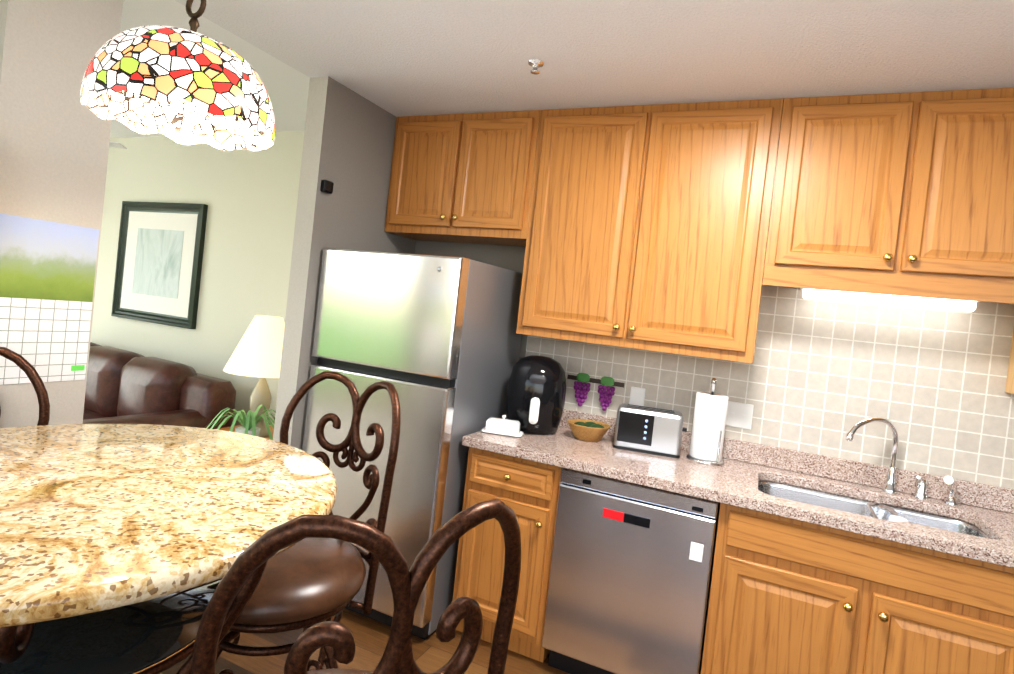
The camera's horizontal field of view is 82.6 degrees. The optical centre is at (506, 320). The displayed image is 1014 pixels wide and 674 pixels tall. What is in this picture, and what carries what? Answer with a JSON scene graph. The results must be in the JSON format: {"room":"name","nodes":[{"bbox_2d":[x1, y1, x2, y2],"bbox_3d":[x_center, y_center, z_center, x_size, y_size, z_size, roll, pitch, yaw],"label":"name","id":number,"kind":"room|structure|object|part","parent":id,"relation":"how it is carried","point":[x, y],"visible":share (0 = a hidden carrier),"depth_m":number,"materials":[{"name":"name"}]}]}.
{"room":"kitchen","nodes":[
{"label":"kitchen","id":0,"kind":"room"},
{"bbox_2d":[0,0,415,449],"bbox_3d":[-1.074,0.084,2.521,0.110,2.445,2.040,7,1,24],"label":"wall","id":1,"kind":"structure","parent":0,"point":[54,140],"depth_m":1.78,"materials":[{"name":"grey paint"}]},
{"bbox_2d":[0,213,98,384],"bbox_3d":[-1.365,-0.055,1.704,0.003,0.477,0.261,7,1,24],"label":"calendar","id":2,"kind":"object","parent":1,"relation":"attached to","point":[47,273],"visible":0.96,"depth_m":1.71,"materials":[{"name":"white paper"}]},
{"bbox_2d":[320,180,333,193],"bbox_3d":[-0.837,-0.625,2.688,0.030,0.056,0.056,7,1,24],"label":"security camera","id":3,"kind":"object","parent":1,"relation":"attached to","point":[326,186],"visible":0.98,"depth_m":2.67,"materials":[{"name":"black plastic"}]},
{"bbox_2d":[110,0,309,137],"bbox_3d":[-3.499,-1.534,2.259,4.410,0.145,4.600,7,1,24],"label":"ceiling","id":4,"kind":"structure","parent":0,"point":[286,87],"depth_m":2.71,"materials":[{"name":"white paint"}]},
{"bbox_2d":[109,141,126,148],"bbox_3d":[-3.026,-1.248,3.337,1.308,0.360,1.329,7,1,24],"label":"room ceiling fan","id":5,"kind":"object","parent":4,"relation":"hanging from","point":[115,144],"visible":0.02,"depth_m":3.53,"materials":[{"name":"white"}]},
{"bbox_2d":[90,131,527,425],"bbox_3d":[-0.416,0.040,3.411,9.620,2.645,0.120,7,1,24],"label":"wall","id":6,"kind":"structure","parent":0,"point":[248,197],"depth_m":4.08,"materials":[{"name":"paint"}]},
{"bbox_2d":[111,201,207,328],"bbox_3d":[-2.626,-0.437,4.332,0.920,0.900,0.040,7,1,24],"label":"framed picture","id":7,"kind":"object","parent":6,"relation":"attached to","point":[189,321],"visible":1,"depth_m":4.28,"materials":[{"name":"black wood"}]},
{"bbox_2d":[120,211,197,317],"bbox_3d":[-2.624,-0.437,4.337,0.780,0.760,0.007,7,1,24],"label":"mat","id":8,"kind":"object","parent":7,"relation":"attached to","point":[187,225],"visible":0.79,"depth_m":4.31,"materials":[{"name":"white paper"}]},
{"bbox_2d":[132,228,183,298],"bbox_3d":[-2.626,-0.437,4.332,0.520,0.500,0.002,7,1,24],"label":"picture","id":9,"kind":"object","parent":8,"relation":"attached to","point":[158,256],"visible":1,"depth_m":4.33},
{"bbox_2d":[385,110,540,245],"bbox_3d":[-0.194,-0.746,3.082,0.836,0.622,0.324,7,1,24],"label":"upper cabinet","id":10,"kind":"object","parent":6,"relation":"attached to","point":[468,177],"depth_m":2.92,"materials":[{"name":"brown wood"}]},
{"bbox_2d":[516,98,788,362],"bbox_3d":[0.641,-0.416,2.696,1.060,1.082,0.324,7,1,24],"label":"upper cabinet","id":11,"kind":"object","parent":6,"relation":"attached to","point":[691,229],"depth_m":2.52,"materials":[{"name":"brown wood"}]},
{"bbox_2d":[525,285,1013,488],"bbox_3d":[2.011,0.328,2.239,4.200,0.840,0.008,7,1,24],"label":"tile backsplash","id":12,"kind":"structure","parent":6,"relation":"attached to","point":[821,377],"depth_m":2.47,"materials":[{"name":"beige tile"}]},
{"bbox_2d":[567,373,623,410],"bbox_3d":[0.439,0.360,2.926,0.295,0.172,0.027,7,1,24],"label":"decor","id":13,"kind":"object","parent":12,"relation":"attached to","point":[607,383],"visible":1,"depth_m":2.92,"materials":[{"name":"purple plastic"}]},
{"bbox_2d":[629,387,645,405],"bbox_3d":[0.640,0.386,2.845,0.072,0.116,0.008,7,1,24],"label":"electrical outlet plate","id":14,"kind":"object","parent":12,"relation":"attached to","point":[637,395],"visible":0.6,"depth_m":2.84,"materials":[{"name":"white plastic"}]},
{"bbox_2d":[725,401,753,429],"bbox_3d":[1.063,0.433,2.649,0.117,0.116,0.016,7,1,24],"label":"switch plate","id":15,"kind":"object","parent":12,"relation":"attached to","point":[739,415],"visible":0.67,"depth_m":2.65,"materials":[{"name":"white plastic"}]},
{"bbox_2d":[559,409,1013,512],"bbox_3d":[1.611,0.658,2.392,3.420,0.092,0.021,7,1,24],"label":"backsplash","id":16,"kind":"structure","parent":6,"relation":"attached to","point":[986,496],"depth_m":2.51,"materials":[{"name":"stone"}]},
{"bbox_2d":[769,88,1013,291],"bbox_3d":[1.555,-0.517,2.288,0.905,0.669,0.324,7,1,24],"label":"upper cabinet","id":17,"kind":"object","parent":6,"relation":"attached to","point":[913,187],"depth_m":2.16,"materials":[{"name":"brown wood"}]},
{"bbox_2d":[800,271,983,311],"bbox_3d":[1.564,-0.122,2.389,0.620,0.113,0.103,7,1,24],"label":"light","id":18,"kind":"object","parent":17,"relation":"attached to","point":[816,294],"depth_m":2.34,"materials":[{"name":"white plastic"}]},
{"bbox_2d":[1005,292,1013,393],"bbox_3d":[2.207,-0.233,1.985,0.578,1.082,0.324,7,1,24],"label":"upper cabinet","id":19,"kind":"object","parent":6,"relation":"attached to","point":[1010,375],"depth_m":2.23,"materials":[{"name":"brown wood"}]},
{"bbox_2d":[159,608,700,673],"bbox_3d":[0.519,1.567,0.353,5.090,0.080,4.600,7,1,24],"label":"floor","id":20,"kind":"structure","parent":0,"point":[432,653],"depth_m":2.40,"materials":[{"name":"wood"}]},
{"bbox_2d":[0,347,49,425],"bbox_3d":[-1.270,0.699,1.372,0.572,1.222,0.572,7,1,24],"label":"bar stool","id":21,"kind":"object","parent":20,"relation":"on","point":[27,368],"visible":0.04,"depth_m":1.60,"materials":[{"name":"brown metal"}]},
{"bbox_2d":[134,640,194,673],"bbox_3d":[-1.319,1.286,2.291,0.150,0.012,0.910,7,1,24],"label":"floor","id":22,"kind":"structure","parent":20,"relation":"on","point":[163,660],"depth_m":2.18,"materials":[{"name":"brown wood"}]},
{"bbox_2d":[0,424,336,673],"bbox_3d":[-0.877,0.828,1.114,0.956,1.061,0.956,7,1,24],"label":"pub table","id":23,"kind":"object","parent":20,"relation":"on","point":[123,547],"visible":0.88,"depth_m":1.01,"materials":[{"name":"stone"}]},
{"bbox_2d":[216,371,400,673],"bbox_3d":[-0.615,0.767,1.530,0.572,1.222,0.572,7,1,24],"label":"bar stool","id":24,"kind":"object","parent":20,"relation":"on","point":[305,583],"visible":0.6,"depth_m":1.50,"materials":[{"name":"brown metal"}]},
{"bbox_3d":[-0.602,0.648,1.528,0.450,0.094,0.450,7,1,24],"label":"leather seat","id":25,"kind":"part","parent":24,"relation":"part of","materials":[{"name":"brown leather"}]},
{"bbox_2d":[191,498,520,673],"bbox_3d":[-0.293,0.814,0.884,0.518,1.222,0.514,7,1,24],"label":"bar stool","id":26,"kind":"object","parent":20,"relation":"on","point":[407,585],"visible":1,"depth_m":0.67,"materials":[{"name":"brown metal"}]},
{"bbox_3d":[-0.291,0.693,0.909,0.450,0.094,0.450,7,1,24],"label":"leather seat","id":27,"kind":"part","parent":26,"relation":"part of","materials":[{"name":"brown leather"}]},
{"bbox_2d":[302,247,522,639],"bbox_3d":[-0.465,0.534,2.903,0.750,1.670,0.747,7,1,24],"label":"refrigerator","id":28,"kind":"object","parent":20,"relation":"on","point":[435,340],"visible":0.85,"depth_m":2.54,"materials":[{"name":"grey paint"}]},
{"bbox_2d":[452,445,559,660],"bbox_3d":[0.099,1.006,2.737,0.432,0.859,0.612,7,1,24],"label":"base cabinet","id":29,"kind":"object","parent":20,"relation":"on","point":[530,489],"depth_m":2.46,"materials":[{"name":"brown wood"}]},
{"bbox_2d":[541,467,719,673],"bbox_3d":[0.570,1.064,2.508,0.609,0.855,0.598,7,1,24],"label":"dishwasher","id":30,"kind":"object","parent":20,"relation":"on","point":[630,578],"visible":0.94,"depth_m":2.23,"materials":[{"name":"silver metal"}]},
{"bbox_2d":[540,469,727,673],"bbox_3d":[0.577,1.062,2.521,0.658,0.859,0.612,7,1,24],"label":"base cabinet","id":31,"kind":"object","parent":20,"relation":"on","point":[722,531],"depth_m":2.13,"materials":[{"name":"brown wood"}]},
{"bbox_2d":[708,505,1013,673],"bbox_3d":[1.305,1.148,2.190,0.986,0.859,0.612,7,1,24],"label":"base cabinet","id":32,"kind":"object","parent":20,"relation":"on","point":[823,564],"depth_m":1.94,"materials":[{"name":"brown wood"}]},
{"bbox_2d":[462,425,1013,568],"bbox_3d":[1.479,0.715,2.115,3.420,0.040,0.632,7,1,24],"label":"countertop","id":33,"kind":"structure","parent":32,"relation":"on","point":[737,483],"depth_m":2.24,"materials":[{"name":"stone"}]},
{"bbox_2d":[481,415,523,436],"bbox_3d":[-0.017,0.478,2.674,0.190,0.085,0.110,6,1,9],"label":"butter dish","id":34,"kind":"object","parent":33,"relation":"on","point":[503,426],"visible":0.98,"depth_m":2.64,"materials":[{"name":"white ceramic"}]},
{"bbox_2d":[507,355,565,434],"bbox_3d":[0.138,0.351,2.810,0.286,0.366,0.319,7,1,24],"label":"air fryer","id":35,"kind":"object","parent":33,"relation":"on","point":[536,394],"visible":0.94,"depth_m":2.71,"materials":[{"name":"black plastic"},{"name":"white plastic"}]},
{"bbox_3d":[0.126,0.415,2.673,0.057,0.120,0.062,7,1,24],"label":"handle","id":36,"kind":"part","parent":35,"relation":"part of","materials":[{"name":"white plastic"}]},
{"bbox_2d":[567,419,610,441],"bbox_3d":[0.387,0.524,2.749,0.206,0.078,0.206,7,1,24],"label":"fruit basket","id":37,"kind":"object","parent":33,"relation":"on","point":[588,430],"visible":1,"depth_m":2.69,"materials":[{"name":"wood"}]},
{"bbox_2d":[613,403,686,457],"bbox_3d":[0.659,0.498,2.650,0.314,0.192,0.156,6,1,14],"label":"toaster","id":38,"kind":"object","parent":33,"relation":"on","point":[649,430],"visible":1,"depth_m":2.58,"materials":[{"name":"silver metal"}]},
{"bbox_3d":[0.638,0.478,2.633,0.227,0.156,0.150,7,1,24],"label":"panel","id":39,"kind":"part","parent":38,"relation":"part of","materials":[{"name":"silver metal"}]},
{"bbox_2d":[686,378,728,465],"bbox_3d":[0.898,0.436,2.560,0.160,0.370,0.160,7,1,24],"label":"paper towel holder","id":40,"kind":"object","parent":33,"relation":"on","point":[708,428],"visible":0.98,"depth_m":2.50,"materials":[{"name":"white paper"}]},
{"bbox_2d":[760,477,991,540],"bbox_3d":[1.334,0.807,2.166,0.785,0.201,0.450,7,1,24],"label":"sink","id":41,"kind":"object","parent":33,"relation":"in","point":[893,510],"depth_m":2.31,"materials":[{"name":"silver metal"}]},
{"bbox_2d":[836,416,963,504],"bbox_3d":[1.560,0.546,2.277,0.426,0.308,0.228,7,1,24],"label":"faucet","id":42,"kind":"object","parent":33,"relation":"on","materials":[{"name":"silver metal"}]},
{"bbox_2d":[175,0,1013,116],"bbox_3d":[0.799,-1.002,0.307,5.090,0.200,4.600,7,1,24],"label":"ceiling","id":43,"kind":"structure","parent":0,"point":[399,58],"depth_m":2.07,"materials":[{"name":"white paint"}]},
{"bbox_2d":[80,0,275,150],"bbox_3d":[-0.732,-0.770,1.362,0.400,0.632,0.400,7,1,24],"label":"pendant lamp","id":44,"kind":"object","parent":43,"relation":"hanging from","point":[191,86],"visible":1,"depth_m":1.26,"materials":[{"name":"multicoloured glass"}]},
{"bbox_2d":[528,59,543,73],"bbox_3d":[0.112,-0.993,2.262,0.064,0.038,0.064,7,1,24],"label":"sprinkler","id":45,"kind":"object","parent":43,"relation":"attached to","point":[535,64],"visible":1,"depth_m":2.25,"materials":[{"name":"silver metal"}]},
{"bbox_3d":[-3.782,1.062,2.305,4.410,0.080,4.600,7,1,24],"label":"floor","id":46,"kind":"structure","parent":0,"visible":0},
{"bbox_2d":[82,342,235,428],"bbox_3d":[-2.940,0.634,3.821,2.270,0.900,0.950,7,1,29],"label":"sofa","id":47,"kind":"object","parent":46,"relation":"on","point":[125,387],"visible":0.21,"depth_m":3.62,"materials":[{"name":"leather"}]},
{"bbox_2d":[219,425,273,438],"bbox_3d":[-1.504,0.961,3.345,0.550,0.580,0.550,7,1,24],"label":"end table","id":48,"kind":"object","parent":46,"relation":"on","point":[228,429],"depth_m":3.47,"materials":[{"name":"brown wood"}]},
{"bbox_2d":[207,405,275,439],"bbox_3d":[-1.405,0.577,3.154,0.461,0.210,0.504,7,1,24],"label":"spider plant","id":49,"kind":"object","parent":48,"relation":"on","point":[249,422],"visible":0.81,"depth_m":3.11,"materials":[{"name":"green plant"}]},
{"bbox_3d":[-1.425,0.634,3.166,0.130,0.090,0.127,7,1,24],"label":"pot","id":50,"kind":"part","parent":49,"relation":"part of","materials":[{"name":"white ceramic"}]},
{"bbox_2d":[223,315,284,436],"bbox_3d":[-1.437,0.322,3.401,0.430,0.700,0.430,7,1,24],"label":"table lamp","id":51,"kind":"object","parent":48,"relation":"on","point":[257,352],"visible":0.75,"depth_m":3.28,"materials":[{"name":"white fabric"}]},
{"bbox_3d":[-1.417,0.138,3.397,0.430,0.330,0.430,7,1,24],"label":"lamp shade","id":52,"kind":"part","parent":51,"relation":"part of","materials":[{"name":"beige fabric"}]}
]}

